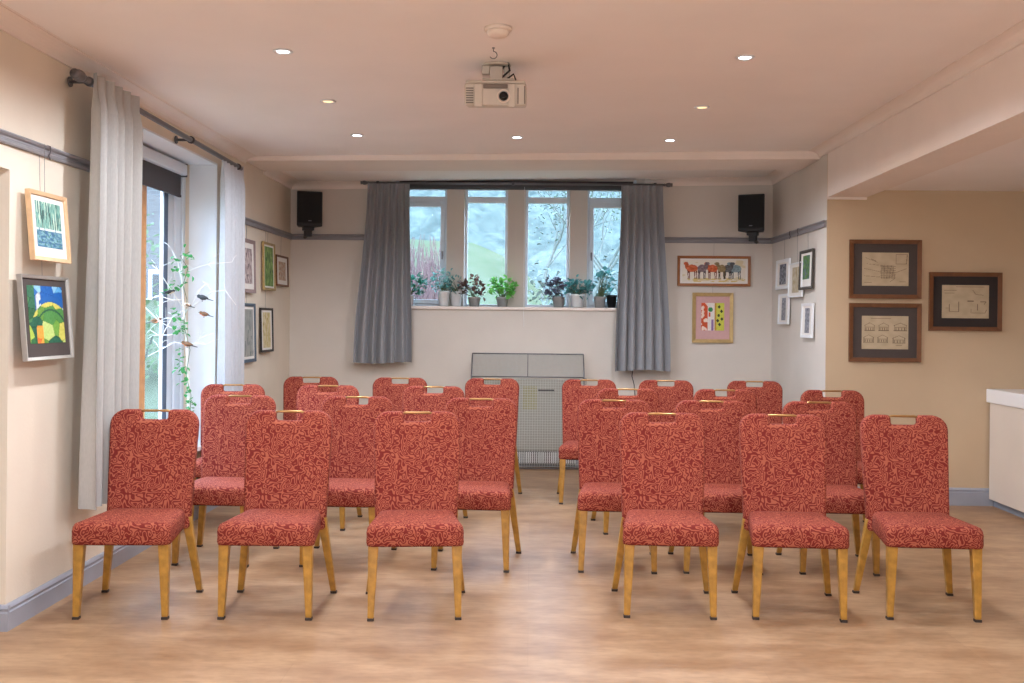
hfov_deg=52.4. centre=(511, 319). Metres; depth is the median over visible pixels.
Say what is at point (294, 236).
trim
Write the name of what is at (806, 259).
artwork
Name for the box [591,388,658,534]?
banquet chair
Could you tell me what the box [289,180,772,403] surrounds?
wall
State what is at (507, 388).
banquet chair
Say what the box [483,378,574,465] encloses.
heater
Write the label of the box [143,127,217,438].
window reveal
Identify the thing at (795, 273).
artwork
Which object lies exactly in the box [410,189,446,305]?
window
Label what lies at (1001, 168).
ceiling
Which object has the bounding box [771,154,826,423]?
wall
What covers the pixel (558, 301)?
potted plant
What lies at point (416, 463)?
banquet chair
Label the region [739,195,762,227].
grille
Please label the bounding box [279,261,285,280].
artwork
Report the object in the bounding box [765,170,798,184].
trim
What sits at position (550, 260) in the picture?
bare tree
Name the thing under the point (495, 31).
smoke detector
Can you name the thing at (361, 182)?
curtain rod
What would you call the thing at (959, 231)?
wall
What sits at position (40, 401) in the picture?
wall
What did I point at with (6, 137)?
trim
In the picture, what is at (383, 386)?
banquet chair
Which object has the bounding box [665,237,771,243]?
trim
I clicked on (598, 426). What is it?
banquet chair
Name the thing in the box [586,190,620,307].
window
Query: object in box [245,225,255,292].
framed picture
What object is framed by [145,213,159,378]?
shrub
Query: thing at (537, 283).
hedge
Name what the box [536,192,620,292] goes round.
bare tree
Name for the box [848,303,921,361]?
framed picture
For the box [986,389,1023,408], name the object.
countertop
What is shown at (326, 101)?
recessed light
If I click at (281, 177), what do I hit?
trim
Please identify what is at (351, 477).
banquet chair
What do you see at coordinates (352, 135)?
recessed light
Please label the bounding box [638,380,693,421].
banquet chair
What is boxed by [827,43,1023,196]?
beam
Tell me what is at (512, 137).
recessed light
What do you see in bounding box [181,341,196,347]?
bird
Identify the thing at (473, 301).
potted plant
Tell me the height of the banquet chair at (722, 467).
0.926 m
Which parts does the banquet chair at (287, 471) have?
leg, leg, seat, backrest, handle, leg, leg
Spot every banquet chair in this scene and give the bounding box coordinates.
[72,409,203,619]
[171,395,279,567]
[192,384,264,518]
[217,410,336,620]
[283,376,338,419]
[296,385,362,530]
[299,396,396,566]
[366,411,464,620]
[373,377,426,410]
[402,386,467,517]
[431,398,521,572]
[465,378,521,493]
[557,379,615,504]
[571,399,656,573]
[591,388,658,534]
[611,412,718,619]
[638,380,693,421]
[668,400,762,574]
[693,389,756,413]
[727,381,782,423]
[731,414,848,622]
[775,401,879,575]
[800,390,864,521]
[852,414,983,622]
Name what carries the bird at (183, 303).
on the tree at (182, 299)
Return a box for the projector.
[465,61,526,107]
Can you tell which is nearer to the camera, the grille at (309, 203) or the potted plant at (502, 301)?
the grille at (309, 203)
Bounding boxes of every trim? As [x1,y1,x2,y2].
[0,2,255,162]
[0,128,89,172]
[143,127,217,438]
[197,439,200,450]
[245,217,292,239]
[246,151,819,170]
[263,171,300,189]
[291,234,364,239]
[292,180,391,189]
[411,306,616,310]
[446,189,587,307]
[644,177,771,185]
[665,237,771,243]
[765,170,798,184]
[770,220,826,243]
[809,19,1023,157]
[828,197,866,199]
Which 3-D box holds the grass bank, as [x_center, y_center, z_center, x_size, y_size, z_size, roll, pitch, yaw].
[0.431,-1.318,22.596,48.000,6.040,24.000,1,0,1]
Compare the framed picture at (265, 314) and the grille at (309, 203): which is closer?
the framed picture at (265, 314)
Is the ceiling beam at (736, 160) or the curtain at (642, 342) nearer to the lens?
the ceiling beam at (736, 160)
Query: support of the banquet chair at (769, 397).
on the floor
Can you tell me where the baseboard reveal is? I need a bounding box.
[0,604,9,631]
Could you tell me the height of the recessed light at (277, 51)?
0.007 m
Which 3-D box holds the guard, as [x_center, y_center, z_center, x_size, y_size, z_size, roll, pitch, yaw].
[0.154,0.860,9.838,1.086,1.084,0.211,1,0,1]
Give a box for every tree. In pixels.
[146,242,235,408]
[503,191,619,299]
[528,191,609,300]
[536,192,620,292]
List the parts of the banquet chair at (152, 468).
leg, leg, seat, backrest, handle, leg, leg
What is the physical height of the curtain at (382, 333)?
1.704 m
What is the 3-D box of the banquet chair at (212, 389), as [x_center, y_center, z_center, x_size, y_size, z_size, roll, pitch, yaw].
[-1.944,0.917,7.118,0.506,0.926,0.555,1,0,-8]
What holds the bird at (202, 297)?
on the tree at (182, 299)
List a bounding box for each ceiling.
[0,0,1023,181]
[887,137,1023,190]
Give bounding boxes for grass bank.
[144,239,552,418]
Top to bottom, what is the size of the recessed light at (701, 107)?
0.007 m
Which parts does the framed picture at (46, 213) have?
frame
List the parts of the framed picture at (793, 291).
frame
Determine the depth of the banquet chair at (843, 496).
6.20 m
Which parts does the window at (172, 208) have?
post, frame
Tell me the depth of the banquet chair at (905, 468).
5.32 m
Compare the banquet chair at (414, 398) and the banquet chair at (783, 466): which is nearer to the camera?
the banquet chair at (783, 466)
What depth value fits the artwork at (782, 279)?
9.40 m
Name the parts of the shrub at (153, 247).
stem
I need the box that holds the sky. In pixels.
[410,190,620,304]
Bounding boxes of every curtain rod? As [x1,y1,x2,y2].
[67,68,242,170]
[360,181,672,186]
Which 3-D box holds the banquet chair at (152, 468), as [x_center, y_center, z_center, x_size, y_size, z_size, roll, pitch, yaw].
[-1.813,0.919,5.055,0.506,0.926,0.555,1,0,-2]
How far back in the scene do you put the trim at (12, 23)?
5.44 m
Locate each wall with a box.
[0,30,290,604]
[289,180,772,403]
[547,180,641,183]
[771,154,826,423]
[825,154,1023,487]
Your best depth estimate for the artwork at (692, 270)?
9.90 m
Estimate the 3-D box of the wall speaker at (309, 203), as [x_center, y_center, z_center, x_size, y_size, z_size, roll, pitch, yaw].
[-1.925,-0.985,9.786,0.236,0.426,0.278,1,0,-21]
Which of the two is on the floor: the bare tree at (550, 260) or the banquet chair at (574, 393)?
the banquet chair at (574, 393)
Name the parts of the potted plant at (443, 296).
stem, pot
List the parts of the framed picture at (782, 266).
frame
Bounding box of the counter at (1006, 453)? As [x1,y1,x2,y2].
[986,389,1023,517]
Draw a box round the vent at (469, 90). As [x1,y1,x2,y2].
[466,87,472,102]
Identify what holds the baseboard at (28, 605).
attached to the wall at (40, 401)
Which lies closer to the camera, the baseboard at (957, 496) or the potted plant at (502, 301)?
the baseboard at (957, 496)
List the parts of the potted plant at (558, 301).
stem, pot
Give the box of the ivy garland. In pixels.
[159,244,196,411]
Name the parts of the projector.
strap plate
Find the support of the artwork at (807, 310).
attached to the framed picture at (807, 309)
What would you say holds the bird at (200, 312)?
on the tree at (182, 299)
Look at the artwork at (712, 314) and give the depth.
9.89 m
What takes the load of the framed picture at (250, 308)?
attached to the wall at (40, 401)
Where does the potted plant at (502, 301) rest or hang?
on the trim at (412, 307)
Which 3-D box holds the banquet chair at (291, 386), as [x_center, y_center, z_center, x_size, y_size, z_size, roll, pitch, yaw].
[-1.609,0.921,8.157,0.506,0.926,0.555,1,0,-4]
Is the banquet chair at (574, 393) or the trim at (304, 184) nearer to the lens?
the banquet chair at (574, 393)
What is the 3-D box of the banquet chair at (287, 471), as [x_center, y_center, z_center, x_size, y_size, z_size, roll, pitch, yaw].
[-1.141,0.925,5.072,0.506,0.926,0.555,1,0,0]
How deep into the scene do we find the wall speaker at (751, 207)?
9.59 m
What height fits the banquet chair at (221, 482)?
0.926 m
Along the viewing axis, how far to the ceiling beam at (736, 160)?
8.41 m
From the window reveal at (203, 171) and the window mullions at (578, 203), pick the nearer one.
the window reveal at (203, 171)
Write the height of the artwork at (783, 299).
0.202 m
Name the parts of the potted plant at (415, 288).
stem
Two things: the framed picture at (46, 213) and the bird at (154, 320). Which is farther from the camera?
the bird at (154, 320)
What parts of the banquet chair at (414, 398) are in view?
handle, backrest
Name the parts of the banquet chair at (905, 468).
leg, leg, handle, backrest, seat, leg, leg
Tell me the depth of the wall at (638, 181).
9.94 m
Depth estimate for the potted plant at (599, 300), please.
9.99 m
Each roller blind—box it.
[142,145,186,196]
[396,180,636,317]
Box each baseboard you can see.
[6,505,217,629]
[519,460,578,466]
[857,486,992,505]
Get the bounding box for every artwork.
[26,285,65,343]
[34,200,62,249]
[244,309,253,356]
[245,248,251,283]
[263,312,270,347]
[265,246,272,286]
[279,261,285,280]
[682,260,745,281]
[701,303,723,330]
[779,264,785,284]
[781,298,785,319]
[792,267,798,292]
[803,255,809,279]
[804,308,809,332]
[862,252,908,285]
[862,316,907,348]
[942,285,988,317]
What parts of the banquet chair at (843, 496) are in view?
leg, handle, backrest, seat, leg, leg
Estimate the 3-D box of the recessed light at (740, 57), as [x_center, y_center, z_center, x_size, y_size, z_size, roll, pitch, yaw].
[1.188,-1.338,5.304,0.100,0.007,0.100,1,0,1]
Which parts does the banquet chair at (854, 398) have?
handle, backrest, seat, leg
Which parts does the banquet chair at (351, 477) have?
leg, leg, seat, backrest, handle, leg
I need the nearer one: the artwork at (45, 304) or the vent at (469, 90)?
the artwork at (45, 304)
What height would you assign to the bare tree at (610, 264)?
5.781 m
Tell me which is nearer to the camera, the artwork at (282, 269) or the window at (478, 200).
the artwork at (282, 269)
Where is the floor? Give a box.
[0,467,1023,682]
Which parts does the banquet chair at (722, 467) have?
leg, leg, handle, backrest, seat, leg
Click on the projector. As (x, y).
(496, 91)
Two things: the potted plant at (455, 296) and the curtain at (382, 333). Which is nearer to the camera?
the curtain at (382, 333)
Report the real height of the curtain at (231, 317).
2.113 m
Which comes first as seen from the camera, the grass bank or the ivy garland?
the ivy garland
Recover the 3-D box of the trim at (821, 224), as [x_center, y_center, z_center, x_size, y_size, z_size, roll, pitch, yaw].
[2.451,-0.753,8.997,0.026,0.055,1.818,1,0,1]
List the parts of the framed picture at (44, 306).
frame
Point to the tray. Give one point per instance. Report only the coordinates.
(467, 81)
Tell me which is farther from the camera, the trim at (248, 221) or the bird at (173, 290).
the trim at (248, 221)
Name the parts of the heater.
control panel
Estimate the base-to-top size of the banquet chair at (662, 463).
0.926 m
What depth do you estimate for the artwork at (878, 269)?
8.05 m
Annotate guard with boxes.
[471,353,585,469]
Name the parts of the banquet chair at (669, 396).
handle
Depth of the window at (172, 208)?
7.42 m
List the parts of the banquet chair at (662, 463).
leg, leg, handle, backrest, seat frame, seat, leg, leg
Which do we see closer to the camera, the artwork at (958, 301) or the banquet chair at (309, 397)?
the banquet chair at (309, 397)
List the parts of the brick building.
pane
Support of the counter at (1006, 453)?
on the floor
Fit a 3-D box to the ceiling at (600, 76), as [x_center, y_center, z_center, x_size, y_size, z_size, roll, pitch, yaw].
[1.843,-1.476,3.667,8.880,0.411,13.400,1,0,1]
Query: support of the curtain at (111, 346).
hanging from the curtain rod at (79, 77)
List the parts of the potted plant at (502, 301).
pot, stem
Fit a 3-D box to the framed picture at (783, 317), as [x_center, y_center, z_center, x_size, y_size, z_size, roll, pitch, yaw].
[2.443,-0.098,9.350,0.020,0.273,0.370,2,0,1]
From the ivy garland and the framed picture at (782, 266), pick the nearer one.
the ivy garland
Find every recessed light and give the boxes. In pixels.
[273,49,292,54]
[320,99,335,103]
[350,134,363,136]
[510,136,523,138]
[663,139,676,141]
[694,105,709,109]
[735,55,754,60]
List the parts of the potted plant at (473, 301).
stem, pot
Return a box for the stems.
[410,234,439,299]
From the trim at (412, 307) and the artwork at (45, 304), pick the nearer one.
the artwork at (45, 304)
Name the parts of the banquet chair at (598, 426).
leg, leg, seat, handle, backrest, leg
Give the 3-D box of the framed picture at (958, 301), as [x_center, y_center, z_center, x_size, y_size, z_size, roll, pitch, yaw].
[3.504,-0.142,8.038,0.559,0.453,0.022,1,0,1]
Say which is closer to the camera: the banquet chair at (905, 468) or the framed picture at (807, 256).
the banquet chair at (905, 468)
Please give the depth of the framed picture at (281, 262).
9.58 m
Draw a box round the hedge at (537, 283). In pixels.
[527,243,618,304]
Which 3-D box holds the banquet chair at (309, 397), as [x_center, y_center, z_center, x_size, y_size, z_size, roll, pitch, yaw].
[-1.310,0.924,7.117,0.506,0.926,0.555,1,0,1]
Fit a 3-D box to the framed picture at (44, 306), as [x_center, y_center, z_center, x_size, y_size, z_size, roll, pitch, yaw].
[-2.183,-0.320,4.867,0.075,1.012,0.473,1,0,1]
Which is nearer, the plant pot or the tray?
the tray
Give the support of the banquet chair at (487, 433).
on the floor
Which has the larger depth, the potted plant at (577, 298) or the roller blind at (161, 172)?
the potted plant at (577, 298)
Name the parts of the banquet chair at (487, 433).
leg, handle, backrest, seat, leg, leg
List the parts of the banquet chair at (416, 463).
leg, seat, backrest, handle, leg, leg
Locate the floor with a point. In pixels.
(543, 620)
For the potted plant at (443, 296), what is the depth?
10.00 m
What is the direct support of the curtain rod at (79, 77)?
attached to the wall at (40, 401)
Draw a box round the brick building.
[146,186,159,300]
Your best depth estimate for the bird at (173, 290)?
7.13 m
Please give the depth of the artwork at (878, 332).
8.05 m
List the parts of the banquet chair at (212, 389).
leg, seat, backrest, handle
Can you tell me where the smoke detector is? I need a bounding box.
[484,24,511,38]
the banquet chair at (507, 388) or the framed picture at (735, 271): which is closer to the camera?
the banquet chair at (507, 388)
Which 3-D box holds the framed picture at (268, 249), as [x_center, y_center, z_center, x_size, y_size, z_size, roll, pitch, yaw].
[-2.127,-0.543,9.097,0.020,0.568,0.391,-1,0,1]
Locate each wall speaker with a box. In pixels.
[297,191,322,238]
[738,194,764,243]
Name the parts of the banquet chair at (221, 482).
leg, leg, seat, backrest, handle, leg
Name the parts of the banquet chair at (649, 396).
leg, leg, backrest, handle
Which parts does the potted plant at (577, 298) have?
pot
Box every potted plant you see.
[411,272,431,305]
[428,266,452,305]
[442,268,463,305]
[457,274,485,306]
[487,275,518,306]
[542,274,566,306]
[562,274,595,307]
[594,266,616,307]
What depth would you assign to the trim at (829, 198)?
8.05 m
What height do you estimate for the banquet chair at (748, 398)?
0.926 m
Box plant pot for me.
[606,295,616,307]
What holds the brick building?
on the lawn
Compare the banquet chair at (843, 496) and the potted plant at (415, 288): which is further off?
the potted plant at (415, 288)
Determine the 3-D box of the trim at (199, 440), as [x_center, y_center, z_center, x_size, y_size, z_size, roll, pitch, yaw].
[-2.312,0.890,6.729,0.275,0.034,1.870,1,0,1]
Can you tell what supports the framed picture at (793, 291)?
attached to the wall at (799, 199)
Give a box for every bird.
[145,317,161,324]
[160,289,175,294]
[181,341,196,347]
[182,302,194,307]
[197,294,212,301]
[198,311,212,317]
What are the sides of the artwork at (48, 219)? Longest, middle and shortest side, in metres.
0.255 x 0.213 x 0.001 m
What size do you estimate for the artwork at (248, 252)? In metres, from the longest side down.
0.287 x 0.266 x 0.001 m
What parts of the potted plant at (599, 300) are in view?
pot, stem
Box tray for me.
[466,80,525,83]
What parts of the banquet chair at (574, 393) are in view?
leg, seat, handle, backrest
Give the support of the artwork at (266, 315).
attached to the framed picture at (265, 314)
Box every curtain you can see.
[78,73,142,509]
[217,160,244,390]
[353,183,411,363]
[615,185,670,371]
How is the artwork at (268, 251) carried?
attached to the framed picture at (268, 249)
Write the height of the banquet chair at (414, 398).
0.926 m
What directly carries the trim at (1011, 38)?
attached to the wall at (959, 231)
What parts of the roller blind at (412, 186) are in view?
pull cord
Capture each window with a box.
[139,177,185,418]
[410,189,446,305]
[464,190,507,306]
[525,190,569,306]
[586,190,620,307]
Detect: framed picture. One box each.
[16,155,74,361]
[24,144,71,263]
[244,303,256,362]
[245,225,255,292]
[259,290,273,352]
[262,240,275,290]
[275,254,288,286]
[677,256,750,286]
[692,293,733,342]
[775,240,790,289]
[777,294,789,323]
[787,236,802,297]
[798,248,814,289]
[800,303,814,337]
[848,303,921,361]
[849,239,921,298]
[928,272,1002,330]
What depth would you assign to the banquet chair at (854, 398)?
7.32 m
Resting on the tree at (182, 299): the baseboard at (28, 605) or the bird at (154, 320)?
the bird at (154, 320)
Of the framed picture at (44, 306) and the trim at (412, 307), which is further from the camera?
the trim at (412, 307)
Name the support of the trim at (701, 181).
attached to the wall at (638, 181)
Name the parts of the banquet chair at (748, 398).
handle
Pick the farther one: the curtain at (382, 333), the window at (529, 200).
the window at (529, 200)
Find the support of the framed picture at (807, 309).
attached to the wall at (799, 199)
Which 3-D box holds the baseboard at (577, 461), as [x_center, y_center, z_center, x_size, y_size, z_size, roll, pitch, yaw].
[0.155,1.344,9.939,4.610,0.115,0.020,1,0,1]
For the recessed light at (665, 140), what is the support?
in the ceiling at (600, 76)
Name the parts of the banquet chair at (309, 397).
backrest, handle, leg, leg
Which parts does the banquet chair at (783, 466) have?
leg, leg, handle, backrest, seat, leg, leg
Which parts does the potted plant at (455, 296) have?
pot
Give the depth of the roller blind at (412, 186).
9.89 m
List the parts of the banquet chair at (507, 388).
backrest, handle, leg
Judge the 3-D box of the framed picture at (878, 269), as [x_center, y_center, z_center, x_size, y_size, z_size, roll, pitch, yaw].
[2.889,-0.393,8.049,0.555,0.456,0.022,1,0,1]
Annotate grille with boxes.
[298,192,321,222]
[517,452,574,463]
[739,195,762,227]
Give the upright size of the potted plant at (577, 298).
0.320 m
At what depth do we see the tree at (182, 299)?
7.16 m
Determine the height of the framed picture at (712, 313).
0.536 m
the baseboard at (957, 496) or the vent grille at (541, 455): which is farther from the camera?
the vent grille at (541, 455)

